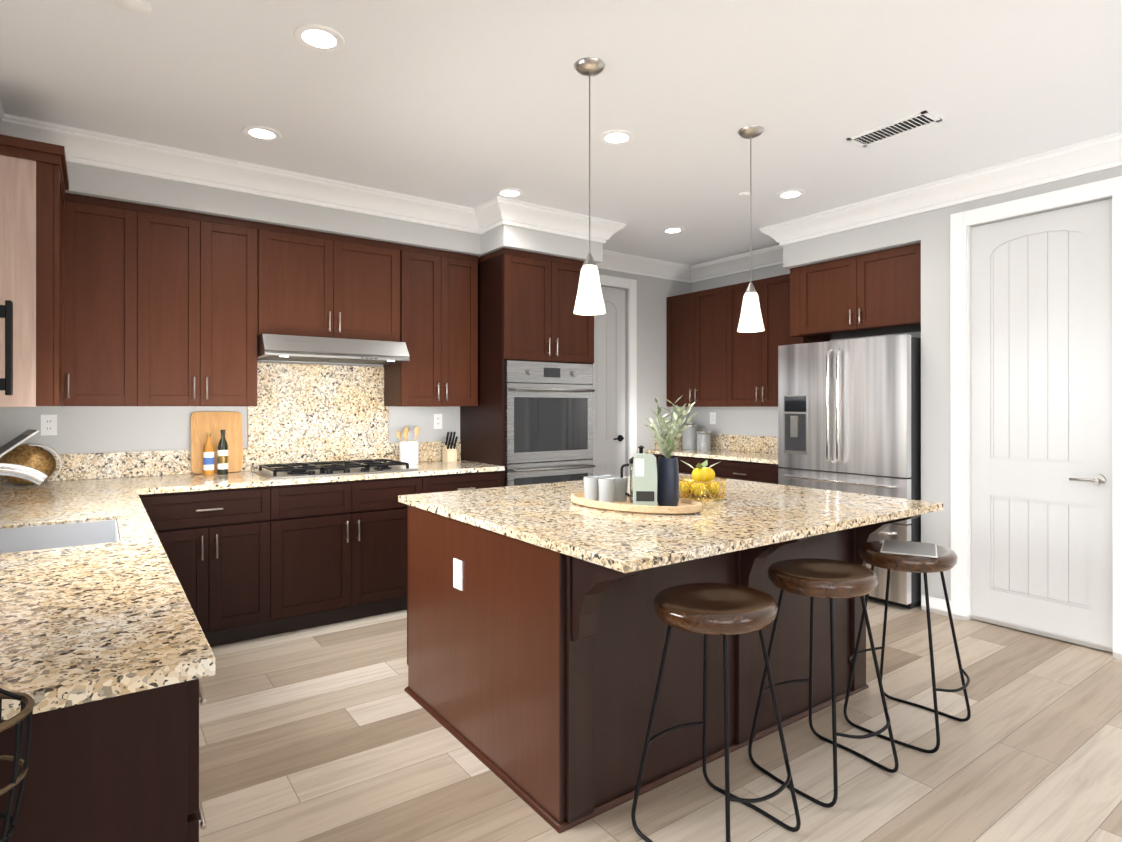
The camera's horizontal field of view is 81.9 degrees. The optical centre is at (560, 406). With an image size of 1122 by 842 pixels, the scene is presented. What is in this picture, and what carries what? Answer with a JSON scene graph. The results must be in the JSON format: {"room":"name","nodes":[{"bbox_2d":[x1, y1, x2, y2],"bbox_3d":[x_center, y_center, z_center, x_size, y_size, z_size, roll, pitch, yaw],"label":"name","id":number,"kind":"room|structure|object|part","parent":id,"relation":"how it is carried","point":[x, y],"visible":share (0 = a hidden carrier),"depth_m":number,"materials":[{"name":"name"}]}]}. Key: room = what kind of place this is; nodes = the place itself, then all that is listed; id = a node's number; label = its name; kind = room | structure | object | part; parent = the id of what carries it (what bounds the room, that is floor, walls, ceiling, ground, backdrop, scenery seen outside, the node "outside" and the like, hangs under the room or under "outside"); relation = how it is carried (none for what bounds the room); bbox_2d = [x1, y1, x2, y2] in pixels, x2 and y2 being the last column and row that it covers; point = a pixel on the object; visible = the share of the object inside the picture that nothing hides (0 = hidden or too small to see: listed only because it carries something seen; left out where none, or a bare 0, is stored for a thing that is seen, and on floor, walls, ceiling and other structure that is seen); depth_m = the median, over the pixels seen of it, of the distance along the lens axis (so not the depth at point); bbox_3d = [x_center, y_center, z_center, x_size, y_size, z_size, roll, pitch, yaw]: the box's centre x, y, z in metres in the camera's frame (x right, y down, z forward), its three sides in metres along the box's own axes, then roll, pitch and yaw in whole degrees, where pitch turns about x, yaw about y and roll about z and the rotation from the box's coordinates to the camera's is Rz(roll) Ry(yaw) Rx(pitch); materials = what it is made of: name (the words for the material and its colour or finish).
{"room":"kitchen","nodes":[
{"label":"kitchen","id":0,"kind":"room"},
{"bbox_2d":[0,162,1121,600],"bbox_3d":[1.049,-0.041,2.364,5.680,2.740,8.320,0,0,-36],"label":"wall","id":1,"kind":"structure","parent":0,"point":[116,428],"depth_m":4.19,"materials":[{"name":"paint"}]},
{"bbox_2d":[0,134,7,405],"bbox_3d":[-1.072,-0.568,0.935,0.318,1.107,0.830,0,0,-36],"label":"upper cabinet","id":2,"kind":"object","parent":1,"relation":"attached to","point":[3,138],"depth_m":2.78,"materials":[{"name":"brown wood"}]},
{"bbox_2d":[0,102,7,135],"bbox_3d":[-0.780,-1.343,0.358,0.125,0.142,6.950,0,0,-36],"label":"crown molding","id":3,"kind":"structure","parent":1,"relation":"attached to","point":[3,117],"depth_m":3.13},
{"bbox_2d":[0,136,79,406],"bbox_3d":[-2.554,-0.580,3.061,0.389,1.160,0.626,0,0,-36],"label":"upper cabinet","id":4,"kind":"object","parent":1,"relation":"attached to","point":[41,216],"depth_m":2.86,"materials":[{"name":"brown wood"}]},
{"bbox_2d":[41,415,56,435],"bbox_3d":[-2.869,0.105,3.621,0.072,0.116,0.008,0,0,-36],"label":"electrical outlet plate","id":5,"kind":"object","parent":1,"relation":"attached to","point":[48,424],"depth_m":3.62,"materials":[{"name":"white plastic"}]},
{"bbox_2d":[76,195,155,405],"bbox_3d":[-2.540,-0.559,3.608,0.398,1.119,0.407,0,0,-36],"label":"upper cabinet","id":6,"kind":"object","parent":1,"relation":"attached to","point":[114,238],"depth_m":3.52,"materials":[{"name":"brown wood"}]},
{"bbox_2d":[152,207,271,409],"bbox_3d":[-2.193,-0.559,3.895,0.735,1.119,0.346,0,0,-36],"label":"upper cabinet","id":7,"kind":"object","parent":1,"relation":"attached to","point":[212,275],"depth_m":3.78,"materials":[{"name":"brown wood"}]},
{"bbox_2d":[8,114,495,234],"bbox_3d":[-1.622,-1.338,3.944,2.640,0.142,0.140,0,0,-36],"label":"crown molding","id":8,"kind":"structure","parent":1,"relation":"attached to","point":[97,149],"depth_m":3.76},
{"bbox_2d":[272,225,403,341],"bbox_3d":[-1.574,-0.777,4.340,0.910,0.681,0.346,0,0,-36],"label":"upper cabinet","id":9,"kind":"object","parent":1,"relation":"attached to","point":[328,285],"depth_m":4.21,"materials":[{"name":"brown wood"}]},
{"bbox_2d":[257,334,409,364],"bbox_3d":[-1.524,-0.367,4.274,0.901,0.135,0.504,0,0,-36],"label":"range hood","id":10,"kind":"object","parent":9,"relation":"attached to","point":[274,347],"visible":0.92,"depth_m":4.09,"materials":[{"name":"silver metal"}]},
{"bbox_2d":[0,434,681,481],"bbox_3d":[-0.865,0.347,5.049,5.414,0.150,0.020,0,0,-36],"label":"backsplash","id":11,"kind":"structure","parent":1,"relation":"attached to","point":[137,464],"depth_m":3.85,"materials":[{"name":"beige stone"}]},
{"bbox_2d":[372,245,479,409],"bbox_3d":[-0.988,-0.558,4.760,0.667,1.119,0.346,0,0,-36],"label":"upper cabinet","id":12,"kind":"object","parent":1,"relation":"attached to","point":[442,288],"depth_m":4.64,"materials":[{"name":"brown wood"}]},
{"bbox_2d":[433,414,441,428],"bbox_3d":[-0.952,0.117,4.997,0.072,0.116,0.008,0,0,-36],"label":"electrical outlet plate","id":13,"kind":"object","parent":1,"relation":"attached to","point":[437,418],"depth_m":4.99,"materials":[{"name":"white plastic"}]},
{"bbox_2d":[480,248,593,369],"bbox_3d":[-0.268,-0.722,5.074,0.811,0.789,0.676,0,0,-36],"label":"upper cabinet","id":14,"kind":"object","parent":1,"relation":"attached to","point":[528,299],"depth_m":4.74,"materials":[{"name":"brown wood"}]},
{"bbox_2d":[505,360,594,486],"bbox_3d":[-0.231,0.349,5.022,0.774,1.347,0.689,0,0,-36],"label":"wall oven","id":15,"kind":"object","parent":14,"relation":"in","point":[548,422],"visible":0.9,"depth_m":4.76,"materials":[{"name":"grey metal"}]},
{"bbox_2d":[484,196,625,243],"bbox_3d":[-0.004,-1.337,4.716,1.140,0.142,0.135,0,0,-36],"label":"crown molding","id":16,"kind":"structure","parent":1,"relation":"attached to","point":[498,211],"depth_m":4.63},
{"bbox_2d":[593,286,624,475],"bbox_3d":[0.296,0.106,5.926,0.800,2.438,0.095,0,0,-36],"label":"pantry door","id":17,"kind":"structure","parent":1,"relation":"in","point":[609,400],"depth_m":6.07,"materials":[{"name":"white wood"}]},
{"bbox_2d":[599,274,636,475],"bbox_3d":[0.317,0.063,5.897,0.990,2.540,0.026,0,0,-36],"label":"door frame","id":18,"kind":"structure","parent":1,"relation":"attached to","point":[630,284],"depth_m":6.14,"materials":[{"name":"white wood"}]},
{"bbox_2d":[596,250,693,282],"bbox_3d":[0.651,-1.336,6.077,1.760,0.142,0.125,0,0,-36],"label":"crown molding","id":19,"kind":"structure","parent":1,"relation":"attached to","point":[614,261],"depth_m":6.18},
{"bbox_2d":[667,287,719,406],"bbox_3d":[1.425,-0.541,6.203,0.346,1.090,0.815,0,0,-36],"label":"upper cabinet","id":20,"kind":"object","parent":1,"relation":"attached to","point":[693,319],"depth_m":6.13,"materials":[{"name":"brown wood"}]},
{"bbox_2d":[710,412,715,423],"bbox_3d":[1.501,0.119,6.393,0.008,0.116,0.072,0,0,-36],"label":"electrical outlet plate","id":21,"kind":"object","parent":1,"relation":"attached to","point":[712,414],"depth_m":6.39,"materials":[{"name":"white plastic"}]},
{"bbox_2d":[692,250,782,281],"bbox_3d":[1.759,-1.336,5.934,0.125,0.142,1.350,0,0,-36],"label":"crown molding","id":22,"kind":"structure","parent":1,"relation":"attached to","point":[739,263],"depth_m":6.09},
{"bbox_2d":[711,434,777,453],"bbox_3d":[1.772,0.348,5.999,0.020,0.150,1.512,0,0,-36],"label":"backsplash","id":23,"kind":"structure","parent":1,"relation":"attached to","point":[762,444],"depth_m":6.05,"materials":[{"name":"beige stone"}]},
{"bbox_2d":[720,274,814,406],"bbox_3d":[1.832,-0.542,5.635,0.346,1.090,0.816,0,0,-36],"label":"upper cabinet","id":24,"kind":"object","parent":1,"relation":"attached to","point":[748,360],"depth_m":5.58,"materials":[{"name":"brown wood"}]},
{"bbox_2d":[768,246,782,253],"bbox_3d":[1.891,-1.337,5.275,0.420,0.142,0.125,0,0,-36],"label":"crown molding","id":25,"kind":"structure","parent":1,"relation":"attached to","point":[780,251],"depth_m":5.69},
{"bbox_2d":[788,243,920,341],"bbox_3d":[2.310,-0.821,4.841,0.496,0.535,1.024,0,0,-36],"label":"upper cabinet","id":26,"kind":"object","parent":1,"relation":"attached to","point":[876,293],"depth_m":4.68,"materials":[{"name":"brown wood"}]},
{"bbox_2d":[921,594,950,616],"bbox_3d":[2.517,1.280,2.967,1.230,0.100,7.350,0,0,-36],"label":"baseboard","id":27,"kind":"structure","parent":1,"relation":"attached to","point":[937,605],"depth_m":4.15,"materials":[{"name":"white wood"}]},
{"bbox_2d":[759,131,1121,249],"bbox_3d":[3.368,-1.340,2.734,0.125,0.142,5.975,0,0,-36],"label":"crown molding","id":28,"kind":"structure","parent":1,"relation":"attached to","point":[1104,152],"depth_m":3.97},
{"bbox_2d":[950,176,1121,659],"bbox_3d":[2.721,0.060,3.718,0.026,2.540,0.890,0,0,-36],"label":"door frame","id":29,"kind":"structure","parent":1,"relation":"attached to","point":[961,222],"depth_m":4.01,"materials":[{"name":"white wood"}]},
{"bbox_2d":[971,198,1112,652],"bbox_3d":[2.749,0.103,3.738,0.095,2.438,0.700,0,0,-36],"label":"closet door","id":30,"kind":"structure","parent":1,"relation":"in","point":[1041,448],"depth_m":3.73,"materials":[{"name":"white wood"}]},
{"bbox_2d":[0,0,1121,265],"bbox_3d":[1.128,-1.451,2.342,6.140,0.080,8.550,0,0,-36],"label":"ceiling","id":31,"kind":"structure","parent":0,"point":[468,102],"depth_m":2.91,"materials":[{"name":"paint"}]},
{"bbox_2d":[114,0,150,14],"bbox_3d":[-1.498,-1.403,2.261,0.110,0.016,0.110,0,0,-36],"label":"smoke detector","id":32,"kind":"object","parent":31,"relation":"attached to","point":[139,7],"visible":0.94,"depth_m":2.26,"materials":[{"name":"white plastic"}]},
{"bbox_2d":[242,125,280,140],"bbox_3d":[-1.543,-1.407,3.337,0.184,0.006,0.184,0,0,-36],"label":"recessed light","id":33,"kind":"object","parent":31,"relation":"in","point":[264,133],"visible":1,"depth_m":3.33,"materials":[{"name":"white plastic"}]},
{"bbox_2d":[293,24,344,51],"bbox_3d":[-0.925,-1.408,2.475,0.184,0.006,0.184,0,0,-36],"label":"recessed light","id":34,"kind":"object","parent":31,"relation":"in","point":[325,38],"visible":1,"depth_m":2.47,"materials":[{"name":"white"}]},
{"bbox_2d":[496,188,523,197],"bbox_3d":[-0.337,-1.406,4.263,0.184,0.006,0.184,0,0,-36],"label":"recessed light","id":35,"kind":"object","parent":31,"relation":"in","point":[508,192],"visible":1,"depth_m":4.25,"materials":[{"name":"white"}]},
{"bbox_2d":[574,57,605,314],"bbox_3d":[0.118,-0.898,2.676,0.134,1.024,0.134,0,0,-36],"label":"pendant light","id":36,"kind":"object","parent":31,"relation":"hanging from","point":[589,300],"visible":0.98,"depth_m":2.64,"materials":[{"name":"white glass"}]},
{"bbox_2d":[599,130,633,144],"bbox_3d":[0.292,-1.407,3.386,0.184,0.006,0.184,0,0,-36],"label":"recessed light","id":37,"kind":"object","parent":31,"relation":"in","point":[615,137],"visible":1,"depth_m":3.38,"materials":[{"name":"white"}]},
{"bbox_2d":[661,227,683,233],"bbox_3d":[0.894,-1.405,5.172,0.184,0.006,0.184,0,0,-36],"label":"recessed light","id":38,"kind":"object","parent":31,"relation":"in","point":[671,230],"visible":0.98,"depth_m":5.17,"materials":[{"name":"white"}]},
{"bbox_2d":[739,192,749,196],"bbox_3d":[1.213,-1.401,4.281,0.070,0.016,0.070,0,0,-36],"label":"smoke detector","id":39,"kind":"object","parent":31,"relation":"attached to","point":[743,194],"visible":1,"depth_m":4.26,"materials":[{"name":"white plastic"}]},
{"bbox_2d":[737,125,764,331],"bbox_3d":[0.971,-0.897,3.306,0.134,1.024,0.134,0,0,-36],"label":"pendant light","id":40,"kind":"object","parent":31,"relation":"hanging from","point":[750,320],"visible":1,"depth_m":3.27,"materials":[{"name":"white glass"}]},
{"bbox_2d":[776,190,804,198],"bbox_3d":[1.524,-1.406,4.294,0.184,0.006,0.184,0,0,-36],"label":"recessed light","id":41,"kind":"object","parent":31,"relation":"in","point":[787,194],"visible":1,"depth_m":4.29,"materials":[{"name":"white plastic"}]},
{"bbox_2d":[846,110,941,146],"bbox_3d":[1.689,-1.404,3.293,0.170,0.012,0.400,0,0,-36],"label":"ceiling vent","id":42,"kind":"object","parent":31,"relation":"in","point":[922,119],"visible":0.98,"depth_m":3.28,"materials":[{"name":"grey metal"}]},
{"bbox_2d":[199,599,1121,841],"bbox_3d":[1.128,1.369,2.339,6.140,0.080,8.550,0,0,-36],"label":"floor","id":43,"kind":"structure","parent":0,"point":[334,732],"depth_m":2.43,"materials":[{"name":"brown wood"}]},
{"bbox_2d":[0,688,34,841],"bbox_3d":[-0.741,0.775,0.789,0.260,1.101,0.260,0,0,-36],"label":"wire basket stand","id":44,"kind":"object","parent":43,"relation":"on","point":[27,707],"visible":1,"depth_m":0.82,"materials":[{"name":"black metal"}]},
{"bbox_2d":[0,682,206,841],"bbox_3d":[-1.000,0.888,1.098,0.628,0.878,0.509,0,0,-36],"label":"base cabinet","id":45,"kind":"object","parent":43,"relation":"on","point":[125,769],"depth_m":1.00,"materials":[{"name":"brown wood"}]},
{"bbox_2d":[0,538,215,722],"bbox_3d":[-1.190,0.433,1.379,0.647,0.031,1.210,0,0,-36],"label":"countertop","id":46,"kind":"structure","parent":45,"relation":"on","point":[91,623],"depth_m":1.22,"materials":[{"name":"beige stone"}]},
{"bbox_2d":[0,519,119,553],"bbox_3d":[-1.710,0.531,2.101,0.447,0.202,0.567,0,0,-36],"label":"sink","id":47,"kind":"object","parent":46,"relation":"in","point":[45,535],"depth_m":2.35,"materials":[{"name":"silver metal"}]},
{"bbox_2d":[120,522,147,541],"bbox_3d":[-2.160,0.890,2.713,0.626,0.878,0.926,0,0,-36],"label":"countertop","id":48,"kind":"structure","parent":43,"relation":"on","point":[134,529],"depth_m":2.18,"materials":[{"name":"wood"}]},
{"bbox_2d":[140,482,287,645],"bbox_3d":[-2.076,0.891,3.732,0.738,0.878,0.745,0,0,-36],"label":"base cabinet","id":49,"kind":"object","parent":43,"relation":"on","point":[227,545],"depth_m":3.56,"materials":[{"name":"brown wood"}]},
{"bbox_2d":[0,478,147,529],"bbox_3d":[-2.350,0.435,2.994,0.647,0.031,1.627,0,0,-36],"label":"countertop","id":50,"kind":"structure","parent":49,"relation":"on","point":[77,499],"depth_m":2.82,"materials":[{"name":"beige stone"}]},
{"bbox_2d":[0,463,47,484],"bbox_3d":[-1.827,0.299,2.045,0.324,0.238,0.099,0,0,-36],"label":"faucet","id":51,"kind":"object","parent":50,"relation":"on","point":[35,476],"visible":1,"depth_m":2.07,"materials":[{"name":"silver metal"}]},
{"bbox_2d":[0,429,62,484],"bbox_3d":[-2.849,0.272,3.443,0.307,0.294,0.235,0,0,-36],"label":"brass bowl","id":52,"kind":"object","parent":50,"relation":"on","point":[34,456],"visible":0.88,"depth_m":3.40,"materials":[{"name":"gold metal"}]},
{"bbox_2d":[0,429,38,456],"bbox_3d":[-2.882,0.194,3.408,0.213,0.137,0.200,0,0,-36],"label":"magazine","id":53,"kind":"object","parent":52,"relation":"on","point":[13,448],"depth_m":3.39,"materials":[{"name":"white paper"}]},
{"bbox_2d":[132,458,503,493],"bbox_3d":[-1.477,0.437,4.192,2.168,0.031,0.698,0,0,-36],"label":"countertop","id":54,"kind":"structure","parent":49,"relation":"on","point":[425,469],"depth_m":3.87,"materials":[{"name":"beige stone"}]},
{"bbox_2d":[203,430,227,474],"bbox_3d":[-2.119,0.282,3.970,0.136,0.275,0.060,0,0,-24],"label":"oil bottles","id":55,"kind":"object","parent":54,"relation":"on","point":[208,459],"visible":1,"depth_m":3.96,"materials":[{"name":"orange"}]},
{"bbox_2d":[190,412,242,473],"bbox_3d":[-2.170,0.227,4.079,0.290,0.385,0.020,0,-6,-36],"label":"cutting board","id":56,"kind":"object","parent":54,"relation":"on","point":[202,424],"visible":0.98,"depth_m":4.07,"materials":[{"name":"brown wood"}]},
{"bbox_2d":[253,459,417,478],"bbox_3d":[-1.459,0.397,4.195,0.900,0.047,0.520,0,0,-36],"label":"cooktop","id":57,"kind":"object","parent":54,"relation":"in","point":[291,470],"visible":1,"depth_m":4.10,"materials":[{"name":"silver metal"}]},
{"bbox_2d":[396,426,419,464],"bbox_3d":[-1.106,0.284,4.707,0.181,0.272,0.140,0,0,-36],"label":"utensil crock","id":58,"kind":"object","parent":54,"relation":"on","point":[409,452],"visible":1,"depth_m":4.65,"materials":[{"name":"white ceramic"}]},
{"bbox_2d":[442,432,457,461],"bbox_3d":[-0.836,0.307,4.896,0.080,0.228,0.118,0,0,-36],"label":"knife block","id":59,"kind":"object","parent":54,"relation":"on","point":[449,452],"visible":1,"depth_m":4.88,"materials":[{"name":"brown wood"}]},
{"bbox_2d":[288,474,435,631],"bbox_3d":[-1.470,0.892,4.209,1.037,0.878,0.676,0,0,-36],"label":"base cabinet","id":60,"kind":"object","parent":43,"relation":"on","point":[347,541],"depth_m":3.93,"materials":[{"name":"brown wood"}]},
{"bbox_2d":[436,470,504,491],"bbox_3d":[-0.873,0.893,4.638,0.667,0.878,0.676,0,0,-36],"label":"base cabinet","id":61,"kind":"object","parent":43,"relation":"on","point":[444,482],"depth_m":4.40,"materials":[{"name":"brown wood"}]},
{"bbox_2d":[404,505,915,833],"bbox_3d":[0.434,0.891,2.937,1.798,0.878,1.510,0,0,-36],"label":"kitchen island","id":62,"kind":"object","parent":43,"relation":"on","point":[537,627],"depth_m":2.34,"materials":[{"name":"brown wood"}]},
{"bbox_2d":[453,558,462,590],"bbox_3d":[-0.414,0.674,2.593,0.008,0.116,0.072,0,0,-36],"label":"outlet","id":63,"kind":"object","parent":62,"relation":"attached to","point":[457,562],"depth_m":2.59,"materials":[{"name":"white plastic"}]},
{"bbox_2d":[398,473,942,572],"bbox_3d":[0.446,0.435,2.922,1.830,0.031,1.610,0,0,-36],"label":"island countertop","id":64,"kind":"structure","parent":62,"relation":"on","point":[751,514],"depth_m":2.41,"materials":[{"name":"beige stone"}]},
{"bbox_2d":[571,492,701,513],"bbox_3d":[0.302,0.402,2.702,0.600,0.032,0.320,0,0,36],"label":"tray","id":65,"kind":"object","parent":64,"relation":"on","point":[685,506],"visible":0.69,"depth_m":2.55,"materials":[{"name":"brown wood"}]},
{"bbox_2d":[583,475,627,502],"bbox_3d":[0.191,0.355,2.783,0.158,0.100,0.162,0,0,43],"label":"mugs","id":66,"kind":"object","parent":65,"relation":"on","point":[607,488],"visible":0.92,"depth_m":2.75,"materials":[{"name":"grey ceramic"}]},
{"bbox_2d":[620,445,644,502],"bbox_3d":[0.317,0.285,2.740,0.151,0.240,0.100,0,0,36],"label":"press","id":67,"kind":"object","parent":65,"relation":"on","point":[630,465],"visible":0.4,"depth_m":2.72,"materials":[{"name":"silver glass"}]},
{"bbox_2d":[633,453,656,505],"bbox_3d":[0.338,0.299,2.606,0.096,0.212,0.053,0,0,3],"label":"bag","id":68,"kind":"object","parent":65,"relation":"on","point":[644,479],"visible":0.94,"depth_m":2.58,"materials":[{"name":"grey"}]},
{"bbox_2d":[645,396,696,505],"bbox_3d":[0.450,0.178,2.656,0.247,0.453,0.216,0,0,36],"label":"vase","id":69,"kind":"object","parent":65,"relation":"on","point":[667,480],"visible":1,"depth_m":2.61,"materials":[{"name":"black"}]},
{"bbox_2d":[679,460,726,500],"bbox_3d":[0.637,0.334,2.955,0.236,0.169,0.236,0,0,-36],"label":"basket","id":70,"kind":"object","parent":64,"relation":"on","point":[701,485],"visible":0.92,"depth_m":2.90,"materials":[{"name":"gold metal"}]},
{"bbox_2d":[645,450,699,473],"bbox_3d":[1.317,0.894,6.111,0.626,0.878,0.835,0,0,-36],"label":"base cabinet","id":71,"kind":"object","parent":43,"relation":"on","point":[691,459],"depth_m":5.85,"materials":[{"name":"brown wood"}]},
{"bbox_2d":[631,583,800,841],"bbox_3d":[0.478,0.960,2.009,0.410,0.735,0.444,0,0,-36],"label":"stool","id":72,"kind":"object","parent":43,"relation":"on","point":[723,609],"visible":1,"depth_m":1.98,"materials":[{"name":"brown wood"}]},
{"bbox_3d":[0.478,0.626,2.009,0.400,0.067,0.360,0,0,-40],"label":"seat","id":73,"kind":"part","parent":72,"relation":"part of","materials":[{"name":"brown wood"}]},
{"bbox_2d":[700,458,783,483],"bbox_3d":[1.729,0.894,5.537,0.626,0.878,0.813,0,0,-36],"label":"base cabinet","id":74,"kind":"object","parent":43,"relation":"on","point":[729,468],"depth_m":5.31,"materials":[{"name":"brown wood"}]},
{"bbox_2d":[648,446,777,461],"bbox_3d":[1.516,0.439,5.827,0.637,0.031,1.532,0,0,-36],"label":"countertop","id":75,"kind":"structure","parent":74,"relation":"on","point":[751,455],"depth_m":5.67,"materials":[{"name":"beige stone"}]},
{"bbox_2d":[682,422,697,448],"bbox_3d":[1.274,0.287,6.390,0.152,0.272,0.152,0,0,-42],"label":"canister","id":76,"kind":"object","parent":75,"relation":"on","point":[687,433],"depth_m":6.33,"materials":[{"name":"grey metal"}]},
{"bbox_2d":[692,427,710,449],"bbox_3d":[1.379,0.317,6.243,0.138,0.212,0.138,0,0,-42],"label":"canister","id":77,"kind":"object","parent":75,"relation":"on","point":[693,437],"depth_m":6.20,"materials":[{"name":"grey metal"}]},
{"bbox_2d":[748,558,898,807],"bbox_3d":[0.952,0.960,2.361,0.409,0.735,0.444,0,0,-36],"label":"stool","id":78,"kind":"object","parent":43,"relation":"on","point":[812,578],"visible":0.92,"depth_m":2.30,"materials":[{"name":"brown wood"}]},
{"bbox_3d":[0.952,0.626,2.361,0.400,0.067,0.360,0,0,-33],"label":"seat","id":79,"kind":"part","parent":78,"relation":"part of","materials":[{"name":"brown wood"}]},
{"bbox_2d":[778,334,920,608],"bbox_3d":[2.203,0.433,4.744,0.770,1.793,0.967,0,0,-36],"label":"refrigerator","id":80,"kind":"object","parent":43,"relation":"on","point":[849,415],"visible":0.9,"depth_m":4.42,"materials":[{"name":"grey metal"}]},
{"bbox_2d":[843,540,970,753],"bbox_3d":[1.445,0.961,2.703,0.417,0.735,0.445,0,0,-36],"label":"stool","id":81,"kind":"object","parent":43,"relation":"on","point":[871,554],"visible":0.88,"depth_m":2.61,"materials":[{"name":"brown wood"}]},
{"bbox_3d":[1.445,0.627,2.703,0.400,0.067,0.360,0,0,-42],"label":"seat","id":82,"kind":"part","parent":81,"relation":"part of","materials":[{"name":"brown wood"}]},
{"bbox_2d":[880,539,937,557],"bbox_3d":[1.446,0.589,2.685,0.200,0.006,0.270,0,0,29],"label":"books","id":83,"kind":"object","parent":81,"relation":"on","point":[910,548],"visible":0.93,"depth_m":2.66,"materials":[{"name":"white"}]}
]}

